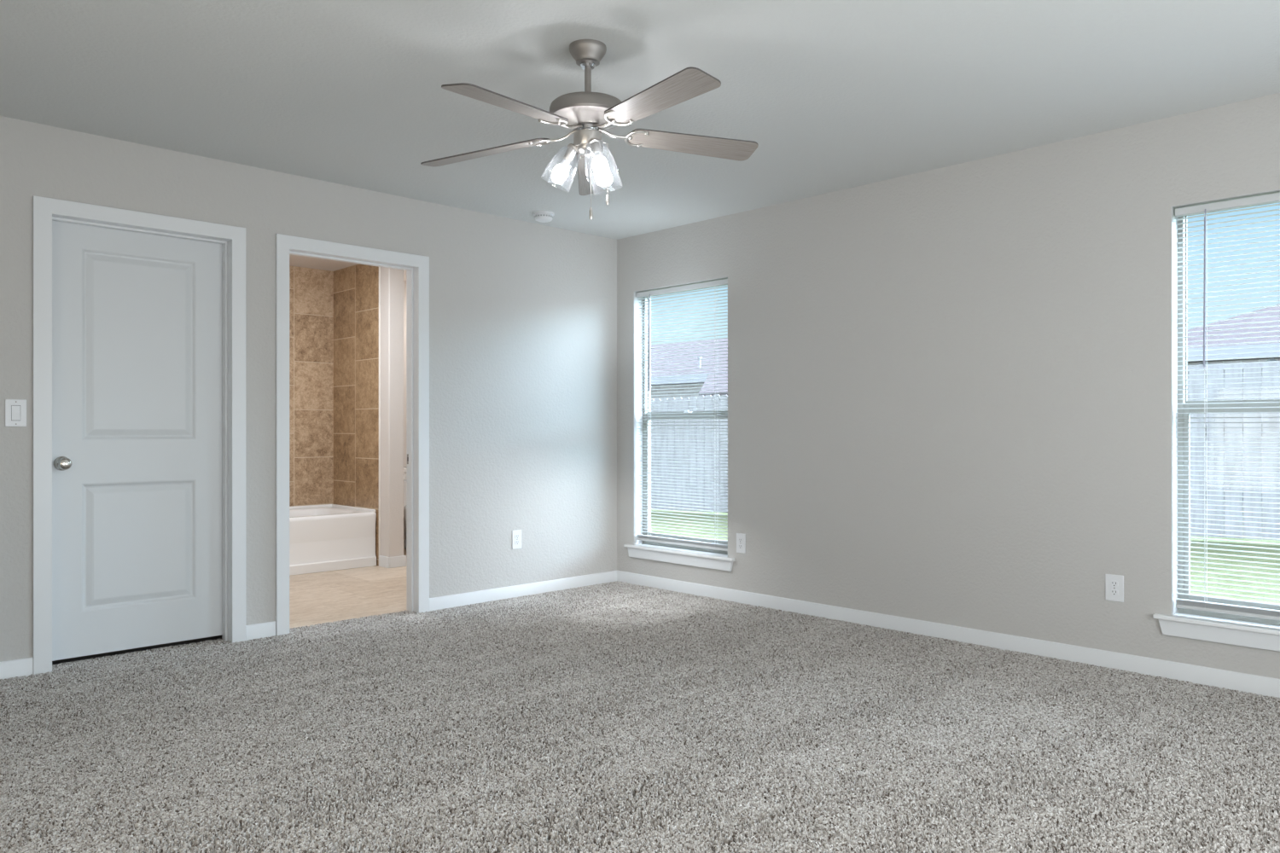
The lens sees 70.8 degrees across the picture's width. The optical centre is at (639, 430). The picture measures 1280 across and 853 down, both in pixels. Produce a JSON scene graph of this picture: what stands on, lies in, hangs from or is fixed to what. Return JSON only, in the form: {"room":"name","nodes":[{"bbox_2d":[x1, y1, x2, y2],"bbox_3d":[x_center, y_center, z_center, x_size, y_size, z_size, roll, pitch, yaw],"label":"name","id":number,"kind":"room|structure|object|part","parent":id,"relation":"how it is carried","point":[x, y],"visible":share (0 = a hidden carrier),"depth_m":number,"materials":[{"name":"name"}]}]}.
{"room":"empty bedroom","nodes":[
{"label":"empty bedroom","id":0,"kind":"room"},
{"bbox_2d":[52,548,407,664],"bbox_3d":[-2.594,1.140,6.045,4.330,0.120,2.644,0,0,-44],"label":"floor","id":1,"kind":"structure","parent":0,"point":[316,598],"depth_m":5.80,"materials":[{"name":"beige tile"}]},
{"bbox_2d":[289,504,376,575],"bbox_3d":[-2.922,0.857,6.889,1.571,0.447,0.770,0,0,-44],"label":"bathtub","id":2,"kind":"object","parent":1,"relation":"on","point":[323,538],"visible":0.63,"depth_m":6.95,"materials":[{"name":"white ceramic"}]},
{"bbox_2d":[289,506,376,544],"bbox_3d":[-2.923,0.825,6.891,1.571,0.340,0.766,0,0,-44],"label":"basin","id":3,"kind":"object","parent":2,"relation":"in","point":[307,525],"depth_m":6.99,"materials":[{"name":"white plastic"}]},
{"bbox_2d":[403,466,406,525],"bbox_3d":[-1.900,0.708,7.932,0.490,0.745,0.677,0,0,-44],"label":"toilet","id":4,"kind":"object","parent":1,"relation":"on","point":[404,468],"visible":0.09,"depth_m":7.94,"materials":[{"name":"white ceramic"}]},
{"bbox_3d":[-2.061,0.545,8.097,0.470,0.330,0.200,0,0,-44],"label":"tank","id":5,"kind":"part","parent":4,"relation":"part of","materials":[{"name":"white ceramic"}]},
{"bbox_2d":[0,116,616,662],"bbox_3d":[-2.080,-0.125,4.661,5.533,2.470,0.125,0,0,-44],"label":"wall","id":6,"kind":"structure","parent":0,"point":[523,314],"depth_m":5.44,"materials":[{"name":"grey paint"}]},
{"bbox_2d":[5,399,26,426],"bbox_3d":[-2.726,-0.074,3.936,0.079,0.120,0.010,0,0,-44],"label":"light switch","id":7,"kind":"object","parent":6,"relation":"attached to","point":[15,410],"visible":1,"depth_m":3.94,"materials":[{"name":"white plastic"}]},
{"bbox_2d":[32,195,245,674],"bbox_3d":[-2.394,0.029,4.343,0.919,2.126,0.143,0,0,-44],"label":"door","id":8,"kind":"structure","parent":6,"relation":"in","point":[139,317],"depth_m":4.34,"materials":[{"name":"white paint"}]},
{"bbox_3d":[-2.630,0.154,4.113,0.066,0.066,0.068,0,0,-44],"label":"knob","id":9,"kind":"part","parent":8,"relation":"part of","materials":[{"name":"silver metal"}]},
{"bbox_2d":[0,570,616,680],"bbox_3d":[-2.050,1.047,4.594,5.283,0.086,0.013,0,0,-44],"label":"baseboard","id":10,"kind":"structure","parent":6,"relation":"attached to","point":[21,667],"depth_m":5.59,"materials":[{"name":"white paint"}]},
{"bbox_2d":[275,233,429,635],"bbox_3d":[-1.628,0.031,5.091,0.908,2.122,0.143,0,0,-44],"label":"door frame","id":11,"kind":"structure","parent":6,"relation":"in","point":[416,267],"depth_m":5.26,"materials":[{"name":"white paint"}]},
{"bbox_2d":[512,529,521,549],"bbox_3d":[-0.795,0.708,5.822,0.074,0.120,0.008,0,0,-44],"label":"wall outlet","id":12,"kind":"object","parent":6,"relation":"attached to","point":[516,535],"visible":1,"depth_m":5.82,"materials":[{"name":"white plastic"}]},
{"bbox_2d":[289,265,406,539],"bbox_3d":[-2.899,-0.125,7.524,2.700,2.470,0.100,0,0,-44],"label":"wall","id":13,"kind":"structure","parent":0,"point":[311,290],"depth_m":7.59,"materials":[{"name":"tile"}]},
{"bbox_2d":[380,267,403,557],"bbox_3d":[-2.245,-0.125,7.433,0.132,2.470,0.945,0,0,-44],"label":"wall","id":14,"kind":"structure","parent":0,"point":[392,280],"depth_m":7.09,"materials":[{"name":"white paint"}]},
{"bbox_2d":[332,264,378,565],"bbox_3d":[-2.348,-0.140,7.437,0.008,2.440,0.795,0,0,-44],"label":"tile","id":15,"kind":"structure","parent":14,"relation":"attached to","point":[355,288],"depth_m":7.43,"materials":[{"name":"tile"}]},
{"bbox_2d":[378,267,380,555],"bbox_3d":[-2.067,-0.140,7.148,0.010,2.440,0.012,0,0,-44],"label":"trim","id":16,"kind":"structure","parent":14,"relation":"attached to","point":[379,267],"depth_m":7.14,"materials":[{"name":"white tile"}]},
{"bbox_2d":[378,539,406,568],"bbox_3d":[-2.207,1.038,7.674,0.611,0.085,1.324,0,0,-5],"label":"baseboard","id":17,"kind":"structure","parent":14,"relation":"attached to","point":[384,561],"depth_m":7.09,"materials":[{"name":"white paint"}]},
{"bbox_2d":[0,0,1279,280],"bbox_3d":[-0.992,-1.430,3.545,5.533,0.140,8.460,0,0,-44],"label":"ceiling","id":18,"kind":"structure","parent":0,"point":[833,96],"depth_m":3.52,"materials":[{"name":"grey paint"}]},
{"bbox_2d":[532,210,554,222],"bbox_3d":[-0.605,-1.333,5.654,0.134,0.053,0.134,0,0,-44],"label":"smoke detector","id":19,"kind":"object","parent":18,"relation":"attached to","point":[540,216],"visible":1,"depth_m":5.61,"materials":[{"name":"white plastic"}]},
{"bbox_2d":[420,39,758,220],"bbox_3d":[-0.186,-1.048,3.245,1.255,0.625,1.205,0,0,0],"label":"ceiling fan","id":20,"kind":"object","parent":18,"relation":"hanging from","point":[589,113],"visible":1,"depth_m":3.15,"materials":[{"name":"silver metal"}]},
{"bbox_3d":[-0.565,-1.022,3.316,0.499,0.006,0.132,-6,10,17],"label":"blade","id":21,"kind":"part","parent":20,"relation":"part of","materials":[{"name":"grey wood"}]},
{"bbox_3d":[-0.413,-1.038,2.872,0.132,0.006,0.499,11,10,34],"label":"blade","id":22,"kind":"part","parent":20,"relation":"part of","materials":[{"name":"grey wood"}]},
{"bbox_3d":[-0.285,-0.914,3.213,0.055,0.052,0.055,28,4,7],"label":"light bulb","id":23,"kind":"part","parent":20,"relation":"part of","materials":[{"name":"white glass"}]},
{"bbox_3d":[-0.272,-0.938,3.212,0.112,0.138,0.112,28,4,7],"label":"lamp shade","id":24,"kind":"part","parent":20,"relation":"part of","materials":[{"name":"clear glass"}]},
{"bbox_3d":[-0.267,-0.948,3.211,0.039,0.026,0.039,28,4,7],"label":"bulb","id":25,"kind":"part","parent":20,"relation":"part of","materials":[{"name":"white glass"}]},
{"bbox_2d":[563,143,577,162],"bbox_3d":[-0.247,-0.986,3.208,0.044,0.061,0.044,28,4,7],"label":"socket","id":26,"kind":"object","parent":20,"relation":"attached to","point":[569,154],"depth_m":3.19,"materials":[{"name":"grey metal"}]},
{"bbox_3d":[-0.173,-0.900,3.153,0.003,0.246,0.015,0,0,-17],"label":"pull chain","id":27,"kind":"part","parent":20,"relation":"part of","materials":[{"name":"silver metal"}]},
{"bbox_3d":[-0.190,-1.032,3.598,0.132,0.006,0.499,-15,-4,-2],"label":"blade","id":28,"kind":"part","parent":20,"relation":"part of","materials":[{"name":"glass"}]},
{"bbox_2d":[587,138,601,156],"bbox_3d":[-0.156,-0.986,3.144,0.044,0.061,0.044,0,-28,-28],"label":"socket","id":29,"kind":"object","parent":20,"relation":"attached to","point":[594,144],"depth_m":3.13,"materials":[{"name":"grey metal"}]},
{"bbox_3d":[-0.146,-0.948,3.126,0.039,0.026,0.039,0,-28,-28],"label":"bulb","id":30,"kind":"part","parent":20,"relation":"part of","materials":[{"name":"white glass"}]},
{"bbox_3d":[-0.138,-0.914,3.110,0.055,0.052,0.055,0,-28,-28],"label":"light bulb","id":31,"kind":"part","parent":20,"relation":"part of","materials":[{"name":"white glass"}]},
{"bbox_3d":[-0.144,-0.938,3.122,0.112,0.138,0.112,0,-28,-28],"label":"lamp shade","id":32,"kind":"part","parent":20,"relation":"part of","materials":[{"name":"clear glass"}]},
{"bbox_3d":[-0.127,-0.914,3.282,0.055,0.052,0.055,0,28,35],"label":"light bulb","id":33,"kind":"part","parent":20,"relation":"part of","materials":[{"name":"white glass"}]},
{"bbox_3d":[0.055,-1.059,2.880,0.132,0.006,0.499,13,-7,-36],"label":"blade","id":34,"kind":"part","parent":20,"relation":"part of","materials":[{"name":"grey wood"}]},
{"bbox_3d":[0.193,-1.055,3.328,0.499,0.006,0.132,1,-14,-19],"label":"blade","id":35,"kind":"part","parent":20,"relation":"part of","materials":[{"name":"grey wood"}]},
{"bbox_2d":[616,93,1279,679],"bbox_3d":[1.889,-0.015,4.447,0.150,2.690,5.726,0,0,-44],"label":"wall","id":36,"kind":"structure","parent":0,"point":[949,387],"depth_m":4.56,"materials":[{"name":"grey paint"}]},
{"bbox_2d":[623,276,735,571],"bbox_3d":[0.297,-0.040,6.054,0.184,1.864,0.987,0,0,-44],"label":"window","id":37,"kind":"structure","parent":36,"relation":"in","point":[706,558],"depth_m":6.33,"materials":[{"name":"grey plastic"}]},
{"bbox_2d":[635,279,727,551],"bbox_3d":[0.272,-0.095,6.030,0.042,1.735,0.843,0,0,-44],"label":"window blind","id":38,"kind":"object","parent":37,"relation":"attached to","point":[719,282],"visible":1,"depth_m":6.00,"materials":[{"name":"grey plastic"}]},
{"bbox_3d":[0.277,0.764,6.035,0.025,0.018,0.837,0,0,-44],"label":"rail","id":39,"kind":"part","parent":38,"relation":"part of","materials":[{"name":"grey plastic"}]},
{"bbox_3d":[0.489,-0.091,5.817,0.028,1.702,0.008,0,0,-44],"label":"ladder cord","id":40,"kind":"part","parent":38,"relation":"part of","materials":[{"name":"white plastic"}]},
{"bbox_3d":[0.341,-0.073,6.097,0.062,1.797,0.863,0,0,-44],"label":"frame","id":41,"kind":"part","parent":37,"relation":"part of","materials":[{"name":"grey plastic"}]},
{"bbox_3d":[0.330,0.329,6.086,0.031,0.883,0.815,0,0,-44],"label":"sash","id":42,"kind":"part","parent":37,"relation":"part of","materials":[{"name":"grey plastic"}]},
{"bbox_3d":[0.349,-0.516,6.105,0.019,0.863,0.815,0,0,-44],"label":"meeting rail","id":43,"kind":"part","parent":37,"relation":"part of","materials":[{"name":"grey plastic"}]},
{"bbox_2d":[736,533,745,553],"bbox_3d":[0.629,0.708,5.625,0.008,0.122,0.074,0,0,-44],"label":"wall outlet","id":44,"kind":"object","parent":36,"relation":"attached to","point":[741,538],"visible":1,"depth_m":5.62,"materials":[{"name":"white plastic"}]},
{"bbox_2d":[616,570,1279,698],"bbox_3d":[1.796,1.047,4.426,0.013,0.086,5.626,0,0,-44],"label":"baseboard","id":45,"kind":"structure","parent":36,"relation":"attached to","point":[1259,685],"depth_m":4.46,"materials":[{"name":"white paint"}]},
{"bbox_2d":[1105,574,1123,602],"bbox_3d":[2.144,0.715,4.072,0.008,0.120,0.078,0,0,-44],"label":"wall outlet","id":46,"kind":"object","parent":36,"relation":"attached to","point":[1114,584],"visible":1,"depth_m":4.07,"materials":[{"name":"white plastic"}]},
{"bbox_2d":[1110,581,1118,587],"bbox_3d":[2.143,0.696,4.071,0.004,0.028,0.033,0,0,-44],"label":"receptacle","id":47,"kind":"object","parent":46,"relation":"attached to","point":[1113,584],"depth_m":4.07,"materials":[{"name":"grey plastic"}]},
{"bbox_2d":[1110,589,1118,595],"bbox_3d":[2.143,0.735,4.071,0.004,0.028,0.033,0,0,-44],"label":"receptacle","id":48,"kind":"object","parent":46,"relation":"attached to","point":[1113,592],"depth_m":4.07,"materials":[{"name":"grey plastic"}]},
{"bbox_2d":[1152,189,1279,651],"bbox_3d":[2.649,-0.040,3.644,0.184,1.864,0.987,0,0,-44],"label":"window","id":49,"kind":"structure","parent":36,"relation":"in","point":[1208,626],"depth_m":3.91,"materials":[{"name":"grey plastic"}]},
{"bbox_2d":[1175,192,1279,621],"bbox_3d":[2.624,-0.095,3.620,0.042,1.735,0.843,0,0,-44],"label":"window blind","id":50,"kind":"object","parent":49,"relation":"attached to","point":[1204,606],"visible":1,"depth_m":3.78,"materials":[{"name":"grey plastic"}]},
{"bbox_3d":[2.413,-0.091,3.846,0.028,1.702,0.008,0,0,-44],"label":"ladder cord","id":51,"kind":"part","parent":50,"relation":"part of","materials":[{"name":"white fabric"}]},
{"bbox_3d":[2.629,0.764,3.625,0.025,0.018,0.837,0,0,-44],"label":"rail","id":52,"kind":"part","parent":50,"relation":"part of","materials":[{"name":"grey plastic"}]},
{"bbox_3d":[2.681,0.329,3.676,0.031,0.883,0.815,0,0,-44],"label":"sash","id":53,"kind":"part","parent":49,"relation":"part of","materials":[{"name":"grey plastic"}]},
{"bbox_3d":[2.700,-0.516,3.695,0.019,0.863,0.815,0,0,-44],"label":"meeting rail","id":54,"kind":"part","parent":49,"relation":"part of","materials":[{"name":"clear glass"}]},
{"bbox_3d":[-0.068,1.152,2.599,5.533,0.096,5.816,0,0,-44],"label":"floor","id":55,"kind":"structure","parent":0,"visible":0},
{"bbox_2d":[0,581,1279,852],"bbox_3d":[-0.134,1.076,2.633,5.267,0.001,5.736,0,0,-44],"label":"carpet","id":56,"kind":"object","parent":55,"relation":"on","point":[343,736],"visible":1,"depth_m":3.10,"materials":[{"name":"grey carpet"}]},
{"label":"outside","id":57,"kind":"structure","parent":0,"visible":0},
{"bbox_2d":[651,509,1279,604],"bbox_3d":[4.920,1.105,22.965,30.000,0.550,54.000,0,0,-44],"label":"lawn","id":58,"kind":"structure","parent":57,"point":[1218,542],"depth_m":7.35,"materials":[{"name":"green plant"}]},
{"bbox_2d":[651,337,727,400],"bbox_3d":[-0.129,-0.363,24.745,10.480,4.086,18.460,0,0,-44],"label":"house","id":59,"kind":"structure","parent":58,"relation":"on","point":[660,386],"depth_m":19.49,"materials":[{"name":"brick"}]},
{"bbox_2d":[651,361,1279,541],"bbox_3d":[1.223,0.302,12.386,0.057,2.115,26.021,0,0,-44],"label":"privacy fence","id":60,"kind":"object","parent":58,"relation":"on","point":[719,429],"visible":0.06,"depth_m":8.24,"materials":[{"name":"grey wood"}]},
{"bbox_3d":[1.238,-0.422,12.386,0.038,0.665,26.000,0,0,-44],"label":"fence rail","id":61,"kind":"part","parent":60,"relation":"part of","materials":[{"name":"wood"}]},
{"bbox_2d":[1186,303,1279,366],"bbox_3d":[14.643,-0.797,10.482,8.460,3.925,14.610,0,0,-44],"label":"house","id":62,"kind":"structure","parent":58,"relation":"on","point":[1277,308],"depth_m":11.93,"materials":[{"name":"brick"}]}
]}

